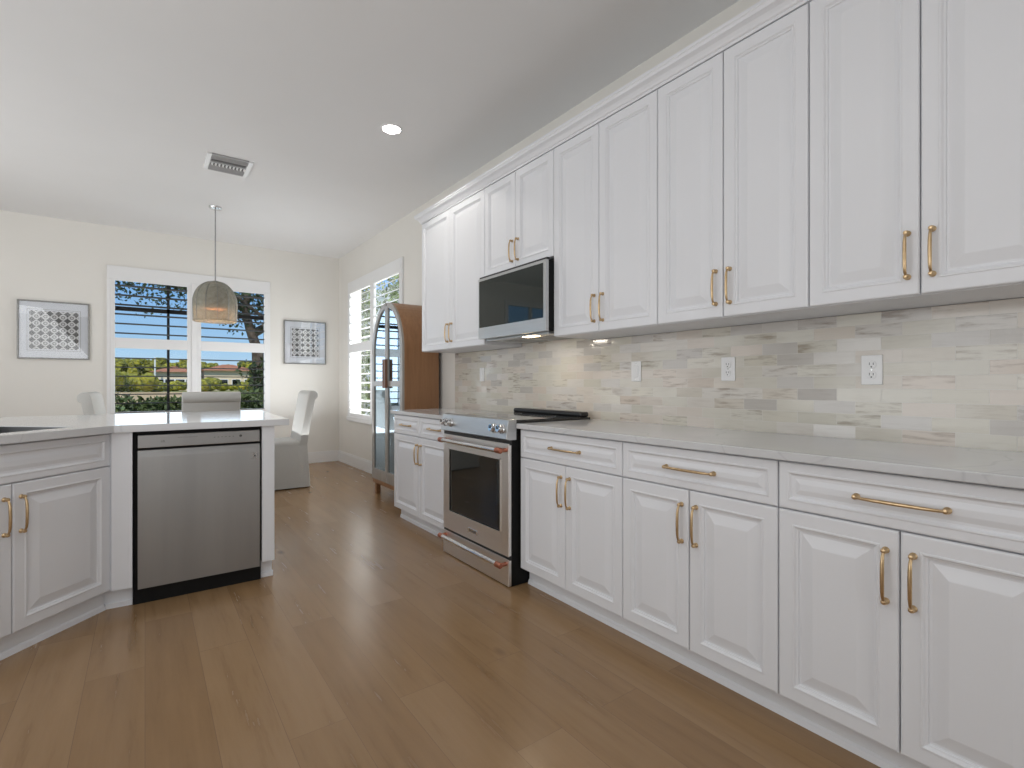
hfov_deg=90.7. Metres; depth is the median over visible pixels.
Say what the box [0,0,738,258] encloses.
ceiling
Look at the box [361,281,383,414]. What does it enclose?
columnar shrub
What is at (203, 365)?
leafy tree
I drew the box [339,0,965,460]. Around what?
wall
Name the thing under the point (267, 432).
end panel
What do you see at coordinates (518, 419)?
cooktop
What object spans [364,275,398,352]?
tree
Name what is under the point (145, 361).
leafy tree
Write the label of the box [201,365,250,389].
house
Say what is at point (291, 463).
dining chair
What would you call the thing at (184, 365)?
leafy tree
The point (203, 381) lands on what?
round bush
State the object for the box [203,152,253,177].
ceiling vent
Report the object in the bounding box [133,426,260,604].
dishwasher
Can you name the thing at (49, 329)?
print
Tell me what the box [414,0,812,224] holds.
crown molding
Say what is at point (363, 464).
baseboard
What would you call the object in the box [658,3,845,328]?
upper cabinet
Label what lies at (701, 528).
base cabinet
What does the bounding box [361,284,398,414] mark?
wall
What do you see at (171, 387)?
round bush
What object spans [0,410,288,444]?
countertop
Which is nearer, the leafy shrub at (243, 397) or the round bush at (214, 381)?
the leafy shrub at (243, 397)
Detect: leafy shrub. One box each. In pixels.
[115,393,133,411]
[128,394,181,411]
[238,387,262,408]
[240,394,247,408]
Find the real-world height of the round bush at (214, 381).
2.601 m
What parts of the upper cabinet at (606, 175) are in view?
door, handle, handle, door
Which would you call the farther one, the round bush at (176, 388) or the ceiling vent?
the round bush at (176, 388)
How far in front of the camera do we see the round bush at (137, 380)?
79.30 m
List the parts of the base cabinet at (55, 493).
door, handle, handle, drawer, door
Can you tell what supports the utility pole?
on the lawn
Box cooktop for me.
[516,417,589,423]
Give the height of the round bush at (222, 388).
1.495 m
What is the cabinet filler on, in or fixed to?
on the floor
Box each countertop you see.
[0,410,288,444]
[390,408,499,418]
[516,419,1023,488]
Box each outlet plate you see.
[721,357,734,380]
[861,355,882,384]
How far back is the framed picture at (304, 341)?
7.18 m
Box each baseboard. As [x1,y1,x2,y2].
[308,450,337,462]
[338,450,371,473]
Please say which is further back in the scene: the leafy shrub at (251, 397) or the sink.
the leafy shrub at (251, 397)
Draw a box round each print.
[28,308,80,351]
[290,327,319,357]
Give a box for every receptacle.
[725,362,730,367]
[725,370,730,375]
[867,361,875,368]
[867,371,875,378]
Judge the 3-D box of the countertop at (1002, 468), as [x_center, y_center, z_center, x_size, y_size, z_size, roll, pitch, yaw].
[0.893,0.234,2.155,0.625,0.028,2.100,0,0,-36]
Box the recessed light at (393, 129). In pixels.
[380,124,401,134]
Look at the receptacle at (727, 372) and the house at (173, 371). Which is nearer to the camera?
the receptacle at (727, 372)
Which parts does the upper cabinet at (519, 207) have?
door, handle, handle, door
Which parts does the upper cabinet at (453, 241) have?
door, handle, door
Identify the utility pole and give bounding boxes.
[154,357,155,375]
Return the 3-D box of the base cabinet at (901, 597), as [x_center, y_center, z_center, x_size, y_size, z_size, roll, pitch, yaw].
[1.314,0.690,1.579,0.652,0.881,0.668,0,0,-36]
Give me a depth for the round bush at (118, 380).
77.71 m
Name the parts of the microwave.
door glass, underside panel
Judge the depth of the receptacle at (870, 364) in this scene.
1.97 m
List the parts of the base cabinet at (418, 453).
drawer, door, handle, handle, drawer, door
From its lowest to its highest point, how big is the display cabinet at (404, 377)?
1.925 m
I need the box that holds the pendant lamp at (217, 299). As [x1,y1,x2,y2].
[192,205,237,323]
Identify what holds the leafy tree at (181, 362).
on the lawn
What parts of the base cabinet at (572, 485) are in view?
door, handle, handle, handle, drawer, door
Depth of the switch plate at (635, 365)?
2.92 m
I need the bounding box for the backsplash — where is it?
[455,298,1023,451]
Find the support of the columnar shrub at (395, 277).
on the lawn
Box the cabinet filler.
[104,432,132,608]
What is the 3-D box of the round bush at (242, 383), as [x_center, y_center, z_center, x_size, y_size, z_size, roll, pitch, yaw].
[-46.585,0.456,88.446,2.939,1.902,2.211,0,0,-36]
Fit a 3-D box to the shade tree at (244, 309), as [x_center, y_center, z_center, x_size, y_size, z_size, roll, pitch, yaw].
[-6.030,-0.792,9.617,5.105,4.171,1.767,0,0,-40]
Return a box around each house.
[149,366,186,390]
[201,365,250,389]
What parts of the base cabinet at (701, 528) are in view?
door, handle, handle, handle, drawer, door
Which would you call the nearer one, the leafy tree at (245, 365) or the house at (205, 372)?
the house at (205, 372)
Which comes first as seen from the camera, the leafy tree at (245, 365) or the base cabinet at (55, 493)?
the base cabinet at (55, 493)
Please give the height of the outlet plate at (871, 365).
0.116 m
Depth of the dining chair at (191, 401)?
4.70 m
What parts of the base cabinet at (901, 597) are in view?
door, handle, drawer, handle, handle, door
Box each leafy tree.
[115,359,142,375]
[129,359,151,374]
[142,359,176,373]
[175,360,186,366]
[180,363,202,369]
[202,364,212,367]
[242,362,251,368]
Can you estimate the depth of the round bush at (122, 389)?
81.16 m
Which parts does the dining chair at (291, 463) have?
seat, backrest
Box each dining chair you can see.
[77,392,106,414]
[182,392,240,411]
[274,390,317,489]
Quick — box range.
[437,408,589,586]
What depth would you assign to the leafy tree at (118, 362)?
101.35 m
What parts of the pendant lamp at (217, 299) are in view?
lamp shade, lamp shade, cord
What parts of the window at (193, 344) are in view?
louver panel, louver panel, louver panel, louver panel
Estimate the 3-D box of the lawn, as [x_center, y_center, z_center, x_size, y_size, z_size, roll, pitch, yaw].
[-94.377,1.330,189.734,250.000,0.100,222.000,0,0,-36]
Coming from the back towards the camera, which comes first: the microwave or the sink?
the microwave
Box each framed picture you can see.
[17,299,89,359]
[284,320,325,364]
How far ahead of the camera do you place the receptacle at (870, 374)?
1.97 m
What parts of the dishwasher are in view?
control panel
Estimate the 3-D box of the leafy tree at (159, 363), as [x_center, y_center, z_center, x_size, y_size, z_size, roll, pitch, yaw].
[-73.024,-2.133,105.180,6.390,6.808,5.667,0,0,-36]
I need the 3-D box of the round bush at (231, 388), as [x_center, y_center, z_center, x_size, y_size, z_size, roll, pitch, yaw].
[-53.398,0.723,96.891,2.173,1.381,1.715,0,0,-36]
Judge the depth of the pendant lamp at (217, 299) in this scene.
5.18 m
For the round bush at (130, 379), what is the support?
on the lawn
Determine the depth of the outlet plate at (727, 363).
2.46 m
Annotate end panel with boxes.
[261,426,273,577]
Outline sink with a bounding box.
[0,427,66,432]
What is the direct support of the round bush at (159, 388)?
on the lawn
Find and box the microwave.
[478,257,570,342]
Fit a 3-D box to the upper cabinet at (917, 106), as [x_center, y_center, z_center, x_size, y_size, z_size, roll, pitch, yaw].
[1.408,-0.843,1.681,0.383,1.124,0.660,0,0,-36]
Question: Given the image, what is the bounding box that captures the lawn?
[115,390,238,391]
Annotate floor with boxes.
[0,461,880,767]
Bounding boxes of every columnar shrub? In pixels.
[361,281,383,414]
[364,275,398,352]
[376,274,398,299]
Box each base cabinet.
[0,434,109,660]
[394,414,443,539]
[521,429,631,636]
[623,441,787,717]
[779,460,1023,767]
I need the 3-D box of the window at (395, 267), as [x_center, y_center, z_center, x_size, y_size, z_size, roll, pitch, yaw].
[-1.717,-0.450,6.377,0.151,1.920,1.900,0,0,-36]
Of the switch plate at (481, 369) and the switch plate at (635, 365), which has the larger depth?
the switch plate at (481, 369)
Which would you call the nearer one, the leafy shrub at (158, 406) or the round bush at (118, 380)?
the leafy shrub at (158, 406)
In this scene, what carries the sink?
in the countertop at (77, 425)
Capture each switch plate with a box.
[480,368,483,380]
[631,361,640,380]
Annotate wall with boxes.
[0,210,338,451]
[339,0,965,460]
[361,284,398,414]
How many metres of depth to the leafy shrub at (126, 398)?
8.03 m
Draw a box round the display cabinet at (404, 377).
[372,303,438,493]
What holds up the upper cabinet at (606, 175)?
attached to the wall at (403, 238)
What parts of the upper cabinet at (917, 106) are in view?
door, handle, handle, door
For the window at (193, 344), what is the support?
in the wall at (42, 258)
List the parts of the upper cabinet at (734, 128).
door, handle, handle, door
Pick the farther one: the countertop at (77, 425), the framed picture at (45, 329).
the framed picture at (45, 329)
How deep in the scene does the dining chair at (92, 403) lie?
4.50 m
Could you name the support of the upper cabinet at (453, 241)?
attached to the wall at (403, 238)
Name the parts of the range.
knob, knob, handle, handle, warming drawer, oven door, control panel, knob, knob, glass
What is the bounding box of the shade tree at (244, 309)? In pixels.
[115,280,262,390]
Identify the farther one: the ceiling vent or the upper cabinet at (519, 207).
the ceiling vent
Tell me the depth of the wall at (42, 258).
5.89 m
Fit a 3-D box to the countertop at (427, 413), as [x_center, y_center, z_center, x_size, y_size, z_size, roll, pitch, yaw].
[-0.475,0.234,4.041,0.625,0.028,1.020,0,0,-36]
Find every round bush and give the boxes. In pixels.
[115,370,125,390]
[116,379,129,391]
[121,371,137,391]
[133,372,159,391]
[150,381,164,391]
[164,383,173,390]
[170,380,186,390]
[201,379,210,391]
[204,377,221,390]
[216,383,229,390]
[229,384,236,390]
[236,381,251,390]
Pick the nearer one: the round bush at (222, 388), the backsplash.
the backsplash
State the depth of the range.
3.02 m
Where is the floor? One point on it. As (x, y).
(367, 643)
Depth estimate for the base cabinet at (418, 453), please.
3.88 m
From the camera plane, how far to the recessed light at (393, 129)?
3.67 m
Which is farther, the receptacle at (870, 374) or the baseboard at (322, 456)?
the baseboard at (322, 456)
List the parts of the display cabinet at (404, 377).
leg, door, door pane, handle, handle, door pane, door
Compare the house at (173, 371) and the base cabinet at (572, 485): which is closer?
the base cabinet at (572, 485)
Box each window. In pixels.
[107,265,269,413]
[346,257,403,424]
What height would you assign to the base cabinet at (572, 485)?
0.881 m
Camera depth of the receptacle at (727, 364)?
2.46 m
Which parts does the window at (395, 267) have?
louver panel, louver panel, louver panel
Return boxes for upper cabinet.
[422,189,521,352]
[485,149,553,275]
[554,90,699,339]
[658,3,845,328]
[810,0,1023,314]

